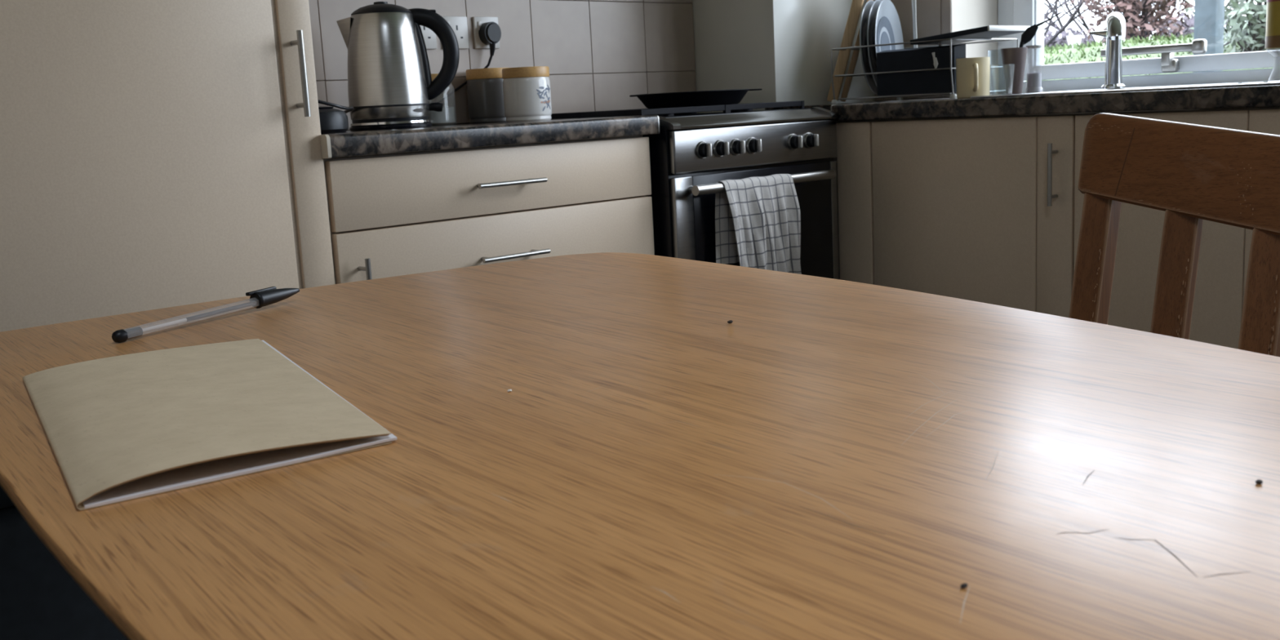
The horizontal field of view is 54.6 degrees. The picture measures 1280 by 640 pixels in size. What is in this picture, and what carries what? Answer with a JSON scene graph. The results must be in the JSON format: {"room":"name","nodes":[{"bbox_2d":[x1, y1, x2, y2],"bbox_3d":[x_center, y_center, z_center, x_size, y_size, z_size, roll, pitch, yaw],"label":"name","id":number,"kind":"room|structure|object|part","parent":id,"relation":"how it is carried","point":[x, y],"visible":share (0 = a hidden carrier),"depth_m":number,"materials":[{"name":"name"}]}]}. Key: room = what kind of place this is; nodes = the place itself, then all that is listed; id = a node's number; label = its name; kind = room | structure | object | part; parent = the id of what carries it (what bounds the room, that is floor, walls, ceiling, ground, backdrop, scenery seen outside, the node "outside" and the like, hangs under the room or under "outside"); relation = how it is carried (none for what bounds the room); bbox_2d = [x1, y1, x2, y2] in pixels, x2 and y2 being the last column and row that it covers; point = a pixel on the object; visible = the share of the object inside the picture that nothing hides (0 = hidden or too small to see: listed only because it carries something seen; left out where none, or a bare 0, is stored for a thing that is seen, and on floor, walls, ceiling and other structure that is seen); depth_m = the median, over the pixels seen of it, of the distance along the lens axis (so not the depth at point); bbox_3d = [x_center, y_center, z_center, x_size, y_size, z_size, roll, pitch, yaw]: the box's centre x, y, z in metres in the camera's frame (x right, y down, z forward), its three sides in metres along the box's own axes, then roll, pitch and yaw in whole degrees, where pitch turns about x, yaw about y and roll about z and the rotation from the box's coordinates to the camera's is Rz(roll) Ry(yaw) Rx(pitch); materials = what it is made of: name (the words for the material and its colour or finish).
{"room":"kitchen","nodes":[
{"label":"kitchen","id":0,"kind":"room"},
{"bbox_2d":[308,0,696,130],"bbox_3d":[-1.231,-0.815,2.724,5.560,2.680,0.127,-12,13,-43],"label":"wall","id":1,"kind":"structure","parent":0,"point":[597,54],"depth_m":3.63,"materials":[{"name":"tile"}]},
{"bbox_2d":[419,25,436,48],"bbox_3d":[-0.573,-0.758,3.269,0.083,0.086,0.012,-12,13,-43],"label":"wall socket","id":2,"kind":"object","parent":1,"relation":"attached to","point":[429,37],"visible":0.15,"depth_m":3.28,"materials":[{"name":"plastic"}]},
{"bbox_2d":[442,16,469,48],"bbox_3d":[-0.497,-0.774,3.340,0.083,0.086,0.012,-12,13,-43],"label":"wall socket","id":3,"kind":"object","parent":1,"relation":"attached to","point":[459,24],"visible":0.45,"depth_m":3.35,"materials":[{"name":"plastic"}]},
{"bbox_2d":[472,16,499,48],"bbox_3d":[-0.422,-0.790,3.411,0.083,0.086,0.012,-12,13,-43],"label":"wall socket","id":4,"kind":"object","parent":1,"relation":"attached to","point":[477,21],"visible":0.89,"depth_m":3.39,"materials":[{"name":"plastic"}]},
{"bbox_2d":[477,21,481,30],"bbox_3d":[-0.438,-0.804,3.388,0.012,0.024,0.004,-12,13,-43],"label":"switch","id":5,"kind":"object","parent":4,"relation":"attached to","point":[479,23],"depth_m":3.39,"materials":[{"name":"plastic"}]},
{"bbox_2d":[478,22,501,55],"bbox_3d":[-0.408,-0.770,3.398,0.056,0.091,0.034,-12,13,-43],"label":"plug","id":6,"kind":"object","parent":4,"relation":"attached to","point":[489,33],"visible":1,"depth_m":3.38,"materials":[{"name":"black plastic"}]},
{"bbox_2d":[692,0,875,112],"bbox_3d":[0.462,-1.123,4.005,0.511,2.680,0.337,-12,13,-43],"label":"wall","id":7,"kind":"structure","parent":0,"point":[782,48],"depth_m":3.87,"materials":[{"name":"beige paint"}]},
{"bbox_2d":[873,0,998,101],"bbox_3d":[2.411,-0.984,2.623,0.396,2.680,5.040,-12,13,-43],"label":"wall","id":8,"kind":"structure","parent":0,"point":[934,17],"depth_m":3.97,"materials":[{"name":"paint"}]},
{"bbox_2d":[997,0,1279,94],"bbox_3d":[2.274,-1.383,2.786,0.150,1.596,3.284,-12,13,-43],"label":"window","id":9,"kind":"structure","parent":8,"relation":"in","point":[1010,12],"depth_m":3.73,"materials":[{"name":"white plastic"}]},
{"bbox_3d":[1.507,-0.795,3.649,0.030,0.042,0.312,-12,13,-43],"label":"handle","id":10,"kind":"part","parent":9,"relation":"part of","materials":[{"name":"metal"}]},
{"bbox_2d":[1192,0,1224,72],"bbox_3d":[2.818,-2.269,6.094,0.150,2.640,0.150,-12,13,-43],"label":"post","id":11,"kind":"object","parent":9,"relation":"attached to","point":[1209,15],"visible":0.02,"depth_m":6.19,"materials":[{"name":"white"}]},
{"bbox_3d":[0.705,0.755,1.122,5.700,0.060,5.500,-12,13,-43],"label":"floor","id":12,"kind":"structure","parent":0,"visible":0},
{"bbox_2d":[0,486,128,639],"bbox_3d":[-0.805,0.412,1.366,0.650,0.685,0.610,-12,13,-43],"label":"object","id":13,"kind":"object","parent":12,"relation":"on","point":[40,600],"visible":0.02,"depth_m":1.16,"materials":[{"name":"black fabric"}]},
{"bbox_2d":[0,486,13,508],"bbox_3d":[-0.821,0.117,1.315,0.650,0.085,0.610,-12,13,-43],"label":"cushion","id":14,"kind":"object","parent":13,"relation":"on","point":[5,501],"depth_m":1.14,"materials":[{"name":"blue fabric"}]},
{"bbox_2d":[0,0,334,332],"bbox_3d":[-1.138,-0.507,2.328,0.864,2.200,0.619,-12,13,-43],"label":"tall cabinet","id":15,"kind":"object","parent":12,"relation":"on","point":[155,154],"visible":0.53,"depth_m":2.23,"materials":[{"name":"beige laminate"}]},
{"bbox_3d":[-0.656,-0.474,2.393,0.012,0.163,0.040,-12,13,-43],"label":"handle","id":16,"kind":"part","parent":15,"relation":"part of","materials":[{"name":"metal"}]},
{"bbox_2d":[323,135,654,284],"bbox_3d":[-0.464,0.013,3.042,0.894,0.866,0.618,-12,13,-43],"label":"base cabinet","id":17,"kind":"object","parent":12,"relation":"on","point":[397,214],"visible":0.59,"depth_m":2.75,"materials":[{"name":"beige laminate"}]},
{"bbox_3d":[-0.559,-0.046,2.540,0.011,0.162,0.040,-12,13,-43],"label":"handle","id":18,"kind":"part","parent":17,"relation":"part of","materials":[{"name":"metal"}]},
{"bbox_3d":[-0.302,-0.316,2.796,0.892,0.144,0.020,-12,13,-43],"label":"drawer","id":19,"kind":"part","parent":17,"relation":"part of","materials":[{"name":"beige laminate"}]},
{"bbox_2d":[320,115,659,158],"bbox_3d":[-0.491,-0.439,2.970,0.926,0.046,0.609,-12,13,-43],"label":"countertop","id":20,"kind":"structure","parent":17,"relation":"on","point":[358,143],"depth_m":2.71,"materials":[{"name":"stone"}]},
{"bbox_2d":[318,106,348,133],"bbox_3d":[-0.721,-0.441,2.738,0.148,0.059,0.148,-12,13,-43],"label":"gadget","id":21,"kind":"object","parent":20,"relation":"on","point":[332,120],"visible":0.45,"depth_m":2.69,"materials":[{"name":"plastic"}]},
{"bbox_2d":[317,99,354,113],"bbox_3d":[-0.699,-0.481,2.852,0.101,0.072,0.386,-3,10,1],"label":"cord","id":22,"kind":"object","parent":20,"relation":"on","point":[349,108],"visible":0.59,"depth_m":2.72,"materials":[{"name":"black plastic"}]},
{"bbox_2d":[336,1,459,131],"bbox_3d":[-0.582,-0.608,2.957,0.251,0.300,0.196,1,10,19],"label":"kettle","id":23,"kind":"object","parent":20,"relation":"on","point":[389,73],"visible":0.98,"depth_m":2.90,"materials":[{"name":"silver metal"}]},
{"bbox_3d":[-0.698,-0.675,2.936,0.034,0.078,0.060,-5,10,-11],"label":"spout","id":24,"kind":"part","parent":23,"relation":"part of","materials":[{"name":"metal"}]},
{"bbox_3d":[-0.614,-0.738,2.943,0.142,0.036,0.142,-5,10,-11],"label":"lid","id":25,"kind":"part","parent":23,"relation":"part of","materials":[{"name":"black plastic"}]},
{"bbox_3d":[-0.497,-0.640,2.984,0.125,0.218,0.034,-5,10,-11],"label":"handle","id":26,"kind":"part","parent":23,"relation":"part of","materials":[{"name":"black plastic"}]},
{"bbox_2d":[429,102,443,111],"bbox_3d":[-0.497,-0.516,3.004,0.041,0.024,0.023,-5,10,-11],"label":"switch","id":27,"kind":"object","parent":23,"relation":"attached to","point":[434,106],"depth_m":3.00,"materials":[{"name":"black plastic"}]},
{"bbox_2d":[422,73,457,126],"bbox_3d":[-0.534,-0.567,3.202,0.112,0.132,0.112,-4,10,-9],"label":"glass jar","id":28,"kind":"object","parent":20,"relation":"on","point":[447,114],"visible":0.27,"depth_m":3.17,"materials":[{"name":"white"}]},
{"bbox_3d":[-0.536,-0.621,3.193,0.097,0.022,0.097,-4,10,-9],"label":"lid","id":29,"kind":"part","parent":28,"relation":"part of","materials":[{"name":"brown wood"}]},
{"bbox_2d":[437,55,493,102],"bbox_3d":[-0.546,-0.605,3.271,0.085,0.182,0.416,3,12,33],"label":"cable","id":30,"kind":"object","parent":20,"relation":"on","point":[486,66],"visible":0.44,"depth_m":3.36,"materials":[{"name":"black plastic"}]},
{"bbox_2d":[466,67,506,124],"bbox_3d":[-0.404,-0.606,3.351,0.124,0.144,0.124,1,10,20],"label":"jar","id":31,"kind":"object","parent":20,"relation":"on","point":[485,94],"visible":0.77,"depth_m":3.30,"materials":[{"name":"ceramic"}]},
{"bbox_3d":[-0.407,-0.663,3.341,0.123,0.027,0.123,1,10,20],"label":"lid","id":32,"kind":"part","parent":31,"relation":"part of","materials":[{"name":"brown wood"}]},
{"bbox_2d":[502,66,551,122],"bbox_3d":[-0.294,-0.587,3.229,0.123,0.138,0.123,2,11,24],"label":"jar","id":33,"kind":"object","parent":20,"relation":"on","point":[526,92],"visible":0.94,"depth_m":3.18,"materials":[{"name":"ceramic"}]},
{"bbox_3d":[-0.297,-0.642,3.220,0.122,0.026,0.122,2,11,24],"label":"lid","id":34,"kind":"part","parent":33,"relation":"part of","materials":[{"name":"brown wood"}]},
{"bbox_2d":[536,85,551,111],"bbox_3d":[-0.247,-0.573,3.199,0.013,0.067,0.055,2,11,24],"label":"print","id":35,"kind":"object","parent":33,"relation":"attached to","point":[543,92],"depth_m":3.19},
{"bbox_3d":[-0.291,-0.102,2.833,0.892,0.284,0.020,-12,13,-43],"label":"drawer","id":36,"kind":"part","parent":17,"relation":"part of","materials":[{"name":"beige laminate"}]},
{"bbox_3d":[-0.291,-0.306,2.766,0.186,0.011,0.040,-12,13,-43],"label":"handle","id":37,"kind":"part","parent":17,"relation":"part of","materials":[{"name":"metal"}]},
{"bbox_3d":[-0.285,-0.145,2.792,0.185,0.011,0.040,-12,13,-43],"label":"handle","id":38,"kind":"part","parent":17,"relation":"part of","materials":[{"name":"metal"}]},
{"bbox_2d":[0,252,1279,639],"bbox_3d":[0.076,0.426,0.747,0.720,0.780,1.335,-10,12,-35],"label":"table","id":39,"kind":"object","parent":12,"relation":"on","point":[833,459],"visible":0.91,"depth_m":0.54,"materials":[{"name":"brown wood"}]},
{"bbox_3d":[0.057,0.054,0.683,0.720,0.013,1.335,-10,12,-35],"label":"edge moulding","id":40,"kind":"part","parent":39,"relation":"part of","materials":[{"name":"brown wood"}]},
{"bbox_2d":[111,286,299,342],"bbox_3d":[-0.357,-0.008,1.040,0.014,0.018,0.206,2,11,27],"label":"pen","id":41,"kind":"object","parent":39,"relation":"on","point":[260,298],"visible":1,"depth_m":1.06,"materials":[{"name":"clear plastic"}]},
{"bbox_2d":[22,338,397,510],"bbox_3d":[-0.262,0.044,0.727,0.163,0.011,0.360,-8,11,-29],"label":"notebook","id":42,"kind":"object","parent":39,"relation":"on","point":[122,428],"visible":1,"depth_m":0.66,"materials":[{"name":"white paper"}]},
{"bbox_2d":[960,582,967,587],"bbox_3d":[0.106,0.086,0.404,0.003,0.002,0.002,-12,13,-43],"label":"crumb","id":43,"kind":"object","parent":39,"relation":"on","point":[964,584],"visible":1,"depth_m":0.40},
{"bbox_2d":[1254,479,1262,484],"bbox_3d":[0.245,0.064,0.491,0.003,0.002,0.003,-12,13,-43],"label":"crumb","id":44,"kind":"object","parent":39,"relation":"on","point":[1258,481],"visible":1,"depth_m":0.49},
{"bbox_2d":[551,100,839,279],"bbox_3d":[0.152,-0.140,3.553,0.667,0.930,0.651,-12,13,-43],"label":"range cooker","id":45,"kind":"object","parent":12,"relation":"on","point":[692,151],"visible":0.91,"depth_m":3.26,"materials":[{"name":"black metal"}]},
{"bbox_3d":[0.045,-0.553,3.324,0.091,0.016,0.091,-12,13,-43],"label":"burner","id":46,"kind":"part","parent":45,"relation":"part of","materials":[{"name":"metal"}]},
{"bbox_3d":[0.117,-0.626,3.726,0.108,0.016,0.108,-12,13,-43],"label":"burner","id":47,"kind":"part","parent":45,"relation":"part of","materials":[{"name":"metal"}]},
{"bbox_2d":[629,88,762,108],"bbox_3d":[0.151,-0.635,3.562,0.329,0.040,0.329,4,12,35],"label":"pan","id":48,"kind":"object","parent":45,"relation":"on","point":[717,97],"visible":0.98,"depth_m":3.44,"materials":[{"name":"metal"}]},
{"bbox_3d":[0.328,-0.664,3.575,0.042,0.004,0.040,-4,10,-5],"label":"handle","id":49,"kind":"part","parent":48,"relation":"part of","materials":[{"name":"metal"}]},
{"bbox_3d":[0.164,-0.430,3.139,0.041,0.041,0.018,-12,13,-43],"label":"knob","id":50,"kind":"part","parent":45,"relation":"part of","materials":[{"name":"black plastic"}]},
{"bbox_3d":[0.210,-0.440,3.182,0.041,0.041,0.018,-12,13,-43],"label":"knob","id":51,"kind":"part","parent":45,"relation":"part of","materials":[{"name":"black plastic"}]},
{"bbox_3d":[0.255,-0.450,3.224,0.041,0.041,0.018,-12,13,-43],"label":"knob","id":52,"kind":"part","parent":45,"relation":"part of","materials":[{"name":"black plastic"}]},
{"bbox_2d":[663,107,811,118],"bbox_3d":[0.086,-0.572,3.524,0.665,0.018,0.526,-12,13,-43],"label":"cooktop","id":53,"kind":"object","parent":45,"relation":"in","point":[691,113],"depth_m":3.34,"materials":[{"name":"metal"}]},
{"bbox_3d":[0.287,-0.604,3.550,0.072,0.016,0.072,-12,13,-43],"label":"burner","id":54,"kind":"part","parent":45,"relation":"part of","materials":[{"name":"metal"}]},
{"bbox_3d":[0.316,-0.467,3.308,0.660,0.109,0.020,-12,13,-43],"label":"control panel","id":55,"kind":"part","parent":45,"relation":"part of","materials":[{"name":"metal"}]},
{"bbox_3d":[0.302,-0.460,3.268,0.041,0.041,0.018,-12,13,-43],"label":"knob","id":56,"kind":"part","parent":45,"relation":"part of","materials":[{"name":"black plastic"}]},
{"bbox_3d":[0.332,-0.111,3.368,0.660,0.597,0.017,-12,13,-43],"label":"oven door","id":57,"kind":"part","parent":45,"relation":"part of","materials":[{"name":"glass"}]},
{"bbox_2d":[715,173,801,274],"bbox_3d":[0.319,-0.217,3.256,0.297,0.319,0.063,-12,13,-43],"label":"tea towel","id":58,"kind":"object","parent":45,"relation":"hanging from","point":[757,219],"visible":0.82,"depth_m":3.22,"materials":[{"name":"fabric"}]},
{"bbox_3d":[0.345,-0.134,3.378,0.565,0.556,0.015,-12,13,-43],"label":"oven glass","id":59,"kind":"part","parent":45,"relation":"part of","materials":[{"name":"black glass"}]},
{"bbox_3d":[0.325,-0.365,3.279,0.551,0.026,0.058,-12,13,-43],"label":"door handle","id":60,"kind":"part","parent":45,"relation":"part of","materials":[{"name":"metal"}]},
{"bbox_3d":[0.424,-0.486,3.383,0.041,0.041,0.018,-12,13,-43],"label":"knob","id":61,"kind":"part","parent":45,"relation":"part of","materials":[{"name":"black plastic"}]},
{"bbox_3d":[0.475,-0.497,3.431,0.041,0.041,0.018,-12,13,-43],"label":"knob","id":62,"kind":"part","parent":45,"relation":"part of","materials":[{"name":"black plastic"}]},
{"bbox_2d":[831,106,1279,348],"bbox_3d":[1.925,-0.033,2.600,0.600,0.866,3.870,-12,13,-43],"label":"base cabinet","id":63,"kind":"object","parent":12,"relation":"on","point":[984,209],"visible":0.38,"depth_m":3.21,"materials":[{"name":"beige wood"}]},
{"bbox_3d":[0.627,-0.185,3.579,0.020,0.762,0.116,-12,13,-43],"label":"filler panel","id":64,"kind":"part","parent":63,"relation":"part of","materials":[{"name":"beige metal"}]},
{"bbox_3d":[0.843,-0.177,3.350,0.020,0.722,0.500,-12,13,-43],"label":"door","id":65,"kind":"part","parent":63,"relation":"part of","materials":[{"name":"beige metal"}]},
{"bbox_2d":[764,84,1279,120],"bbox_3d":[1.912,-0.487,2.537,0.596,0.046,3.878,-12,13,-43],"label":"countertop","id":66,"kind":"structure","parent":63,"relation":"on","point":[1265,95],"depth_m":3.02,"materials":[{"name":"stone"}]},
{"bbox_2d":[826,0,863,102],"bbox_3d":[0.645,-0.872,3.836,0.139,0.391,0.050,-1,10,12],"label":"chopping board","id":67,"kind":"object","parent":66,"relation":"on","point":[856,5],"visible":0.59,"depth_m":3.82,"materials":[{"name":"brown wood"}]},
{"bbox_2d":[840,0,873,102],"bbox_3d":[0.685,-0.867,3.884,0.121,0.357,0.040,-1,10,12],"label":"chopping board","id":68,"kind":"object","parent":66,"relation":"on","point":[855,52],"visible":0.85,"depth_m":3.88,"materials":[{"name":"brown wood"}]},
{"bbox_2d":[830,38,1018,103],"bbox_3d":[0.861,-0.752,3.755,0.375,0.166,0.436,-12,13,-43],"label":"dish rack","id":69,"kind":"object","parent":66,"relation":"on","point":[953,95],"visible":0.73,"depth_m":3.66,"materials":[{"name":"metal"}]},
{"bbox_2d":[859,0,877,94],"bbox_3d":[0.723,-0.846,3.855,0.035,0.290,0.290,3,11,29],"label":"plate","id":70,"kind":"object","parent":69,"relation":"in","point":[865,13],"visible":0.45,"depth_m":3.81,"materials":[{"name":"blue ceramic"}]},
{"bbox_2d":[866,0,881,85],"bbox_3d":[0.744,-0.844,3.840,0.035,0.290,0.290,3,11,29],"label":"plate","id":71,"kind":"object","parent":69,"relation":"in","point":[873,13],"visible":0.41,"depth_m":3.78,"materials":[{"name":"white ceramic"}]},
{"bbox_2d":[875,0,903,57],"bbox_3d":[0.764,-0.842,3.825,0.035,0.290,0.290,3,11,29],"label":"plate","id":72,"kind":"object","parent":69,"relation":"in","point":[888,29],"visible":0.48,"depth_m":3.84,"materials":[{"name":"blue ceramic"}]},
{"bbox_2d":[911,0,917,48],"bbox_3d":[0.841,-0.853,3.785,0.012,0.317,0.032,-6,10,-17],"label":"serving spoon","id":73,"kind":"object","parent":69,"relation":"in","point":[913,2],"visible":0.33,"depth_m":3.77,"materials":[{"name":"silver metal"}]},
{"bbox_3d":[0.861,-0.753,3.755,0.367,0.005,0.420,-12,13,-43],"label":"rail","id":74,"kind":"part","parent":69,"relation":"part of","materials":[{"name":"metal"}]},
{"bbox_2d":[876,44,965,96],"bbox_3d":[0.821,-0.724,3.603,0.052,0.134,0.296,-12,13,-43],"label":"baking tray","id":75,"kind":"object","parent":69,"relation":"in","point":[933,82],"visible":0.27,"depth_m":3.59,"materials":[{"name":"black metal"}]},
{"bbox_3d":[0.864,-0.684,3.767,0.355,0.005,0.408,-12,13,-43],"label":"rail","id":76,"kind":"part","parent":69,"relation":"part of","materials":[{"name":"metal"}]},
{"bbox_3d":[0.857,-0.832,3.742,0.375,0.005,0.428,-12,13,-43],"label":"rail","id":77,"kind":"part","parent":69,"relation":"part of","materials":[{"name":"metal"}]},
{"bbox_2d":[932,52,937,68],"bbox_3d":[0.834,-0.734,3.504,0.008,0.045,0.021,-12,13,-43],"label":"teaspoon","id":78,"kind":"object","parent":69,"relation":"hanging from","point":[935,60],"visible":1,"depth_m":3.50,"materials":[{"name":"silver metal"}]},
{"bbox_2d":[933,57,937,67],"bbox_3d":[0.836,-0.726,3.504,0.008,0.030,0.016,-12,13,-43],"label":"bowl","id":79,"kind":"object","parent":78,"relation":"on","point":[935,63],"depth_m":3.50,"materials":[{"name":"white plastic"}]},
{"bbox_2d":[910,25,1030,44],"bbox_3d":[0.943,-0.813,3.543,0.224,0.034,0.256,-12,13,-43],"label":"baking tray","id":80,"kind":"object","parent":69,"relation":"on","point":[989,31],"visible":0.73,"depth_m":3.48,"materials":[{"name":"metal"}]},
{"bbox_2d":[955,57,990,98],"bbox_3d":[0.905,-0.654,3.352,0.090,0.106,0.105,-8,11,-27],"label":"mug","id":81,"kind":"object","parent":66,"relation":"on","point":[972,74],"visible":0.86,"depth_m":3.32,"materials":[{"name":"beige ceramic"}]},
{"bbox_3d":[0.894,-0.646,3.304,0.012,0.076,0.033,-1,10,9],"label":"handle","id":82,"kind":"part","parent":81,"relation":"part of","materials":[{"name":"beige ceramic"}]},
{"bbox_2d":[1000,47,1027,94],"bbox_3d":[1.043,-0.692,3.457,0.072,0.130,0.072,-12,13,-43],"label":"utensil cup","id":83,"kind":"object","parent":66,"relation":"on","point":[1015,57],"visible":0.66,"depth_m":3.43,"materials":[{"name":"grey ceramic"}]},
{"bbox_2d":[1019,10,1063,47],"bbox_3d":[1.102,-0.747,3.427,0.128,0.202,0.012,0,10,17],"label":"spatula","id":84,"kind":"object","parent":83,"relation":"in","point":[1027,36],"visible":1,"depth_m":3.42,"materials":[{"name":"black plastic"}]},
{"bbox_3d":[1.076,-0.789,3.427,0.047,0.053,0.010,-1,10,14],"label":"blade","id":85,"kind":"part","parent":84,"relation":"part of","materials":[{"name":"black plastic"}]},
{"bbox_2d":[1026,44,1043,93],"bbox_3d":[1.107,-0.702,3.482,0.050,0.136,0.050,-12,13,-43],"label":"soap bottle","id":86,"kind":"object","parent":66,"relation":"on","point":[1033,82],"visible":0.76,"depth_m":3.47,"materials":[{"name":"white plastic"}]},
{"bbox_2d":[1089,12,1125,88],"bbox_3d":[1.306,-0.740,3.407,0.085,0.206,0.137,-4,10,-5],"label":"tap","id":87,"kind":"object","parent":66,"relation":"on","point":[1115,23],"visible":0.97,"depth_m":3.42,"materials":[{"name":"silver metal"}]},
{"bbox_3d":[1.276,-0.794,3.449,0.048,0.020,0.012,5,13,40],"label":"lever","id":88,"kind":"part","parent":87,"relation":"part of","materials":[{"name":"silver metal"}]},
{"bbox_3d":[1.300,-0.804,3.394,0.048,0.076,0.140,0,10,16],"label":"spout","id":89,"kind":"part","parent":87,"relation":"part of","materials":[{"name":"silver metal"}]},
{"bbox_2d":[970,80,1279,115],"bbox_3d":[1.419,-0.501,3.058,0.571,0.162,1.020,-12,13,-43],"label":"sink","id":90,"kind":"object","parent":66,"relation":"in","point":[1277,82],"visible":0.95,"depth_m":2.98,"materials":[{"name":"metal"}]},
{"bbox_2d":[1023,85,1205,115],"bbox_3d":[1.273,-0.509,3.160,0.395,0.157,0.460,-12,13,-43],"label":"basin","id":91,"kind":"object","parent":90,"relation":"in","point":[1167,86],"depth_m":3.28,"materials":[{"name":"metal"}]},
{"bbox_2d":[1265,0,1279,78],"bbox_3d":[1.627,-0.763,3.121,0.092,0.316,0.092,-12,13,-43],"label":"bottle","id":92,"kind":"object","parent":90,"relation":"on","point":[1272,35],"visible":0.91,"depth_m":3.11,"materials":[{"name":"plastic"}]},
{"bbox_3d":[1.022,-0.361,3.073,0.040,0.154,0.011,-12,13,-43],"label":"handle","id":93,"kind":"part","parent":63,"relation":"part of","materials":[{"name":"metal"}]},
{"bbox_3d":[1.227,-0.128,2.952,0.020,0.722,0.405,-12,13,-43],"label":"door","id":94,"kind":"part","parent":63,"relation":"part of","materials":[{"name":"beige laminate"}]},
{"bbox_2d":[1068,112,1279,356],"bbox_3d":[0.475,0.285,1.065,0.517,0.908,0.444,-12,13,-43],"label":"chair","id":95,"kind":"object","parent":12,"relation":"on","point":[1193,174],"visible":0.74,"depth_m":1.21,"materials":[{"name":"brown wood"}]},
{"bbox_3d":[0.478,0.270,1.343,0.115,0.842,0.031,-12,13,-43],"label":"post","id":96,"kind":"part","parent":95,"relation":"part of","materials":[{"name":"brown wood"}]},
{"bbox_3d":[0.595,-0.135,1.130,0.045,0.114,0.458,-9,12,-32],"label":"rail","id":97,"kind":"part","parent":95,"relation":"part of","materials":[{"name":"brown wood"}]},
{"label":"outside","id":98,"kind":"structure","parent":0,"visible":0},
{"bbox_2d":[1025,31,1279,81],"bbox_3d":[7.275,-2.363,13.702,22.000,1.330,26.000,-12,13,-43],"label":"ground","id":99,"kind":"structure","parent":98,"point":[1097,58],"depth_m":8.70,"materials":[{"name":"green plant"}]},
{"bbox_2d":[1044,0,1093,37],"bbox_3d":[2.897,-2.913,10.247,2.150,1.638,1.732,-2,10,8],"label":"bare tree","id":100,"kind":"object","parent":99,"relation":"on","point":[1054,5],"visible":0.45,"depth_m":10.49,"materials":[{"name":"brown plant"}]},
{"bbox_2d":[1044,23,1095,47],"bbox_3d":[4.371,-2.842,13.078,1.200,0.548,0.826,-12,13,-43],"label":"shrub","id":101,"kind":"object","parent":99,"relation":"on","point":[1064,39],"visible":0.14,"depth_m":12.98,"materials":[{"name":"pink plant"}]},
{"bbox_2d":[1044,0,1104,47],"bbox_3d":[3.364,-3.361,11.496,3.302,2.057,2.536,-12,13,-43],"label":"bare tree","id":102,"kind":"object","parent":99,"relation":"on","point":[1079,4],"visible":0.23,"depth_m":11.62,"materials":[{"name":"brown plant"}]},
{"bbox_2d":[1066,35,1082,47],"bbox_3d":[3.492,-2.220,9.972,0.120,0.130,0.120,-12,13,-43],"label":"planter","id":103,"kind":"object","parent":99,"relation":"on","point":[1072,38],"visible":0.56,"depth_m":9.92,"materials":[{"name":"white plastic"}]},
{"bbox_2d":[1044,0,1122,44],"bbox_3d":[4.677,-3.978,13.580,3.687,2.421,2.093,2,11,27],"label":"bare tree","id":104,"kind":"object","parent":99,"relation":"on","point":[1060,22],"visible":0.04,"depth_m":13.59,"materials":[{"name":"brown plant"}]},
{"bbox_2d":[1049,0,1186,43],"bbox_3d":[5.265,-4.188,14.680,2.372,2.425,3.480,-1,10,9],"label":"bare tree","id":105,"kind":"object","parent":99,"relation":"on","point":[1069,15],"visible":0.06,"depth_m":14.36,"materials":[{"name":"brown plant"}]},
{"bbox_2d":[1070,0,1194,43],"bbox_3d":[4.295,-3.215,10.680,1.467,1.970,1.236,-12,13,-43],"label":"shrub","id":106,"kind":"object","parent":99,"relation":"on","point":[1131,10],"visible":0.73,"depth_m":10.65,"materials":[{"name":"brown plant"}]},
{"bbox_2d":[1071,0,1239,30],"bbox_3d":[5.505,-3.772,12.645,3.025,2.193,2.897,-1,10,12],"label":"bare tree","id":107,"kind":"object","parent":99,"relation":"on","point":[1096,0],"visible":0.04,"depth_m":12.89,"materials":[{"name":"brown plant"}]},
{"bbox_2d":[1148,7,1228,39],"bbox_3d":[5.326,-2.795,12.133,1.031,0.735,1.069,-12,13,-43],"label":"shrub","id":108,"kind":"object","parent":99,"relation":"on","point":[1188,24],"visible":0.08,"depth_m":11.96,"materials":[{"name":"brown plant"}]},
{"bbox_2d":[1175,0,1279,53],"bbox_3d":[3.802,-2.149,7.589,1.199,1.291,0.954,-12,13,-43],"label":"shrub","id":109,"kind":"object","parent":99,"relation":"on","point":[1251,27],"visible":0.58,"depth_m":7.51,"materials":[{"name":"green plant"}]}
]}

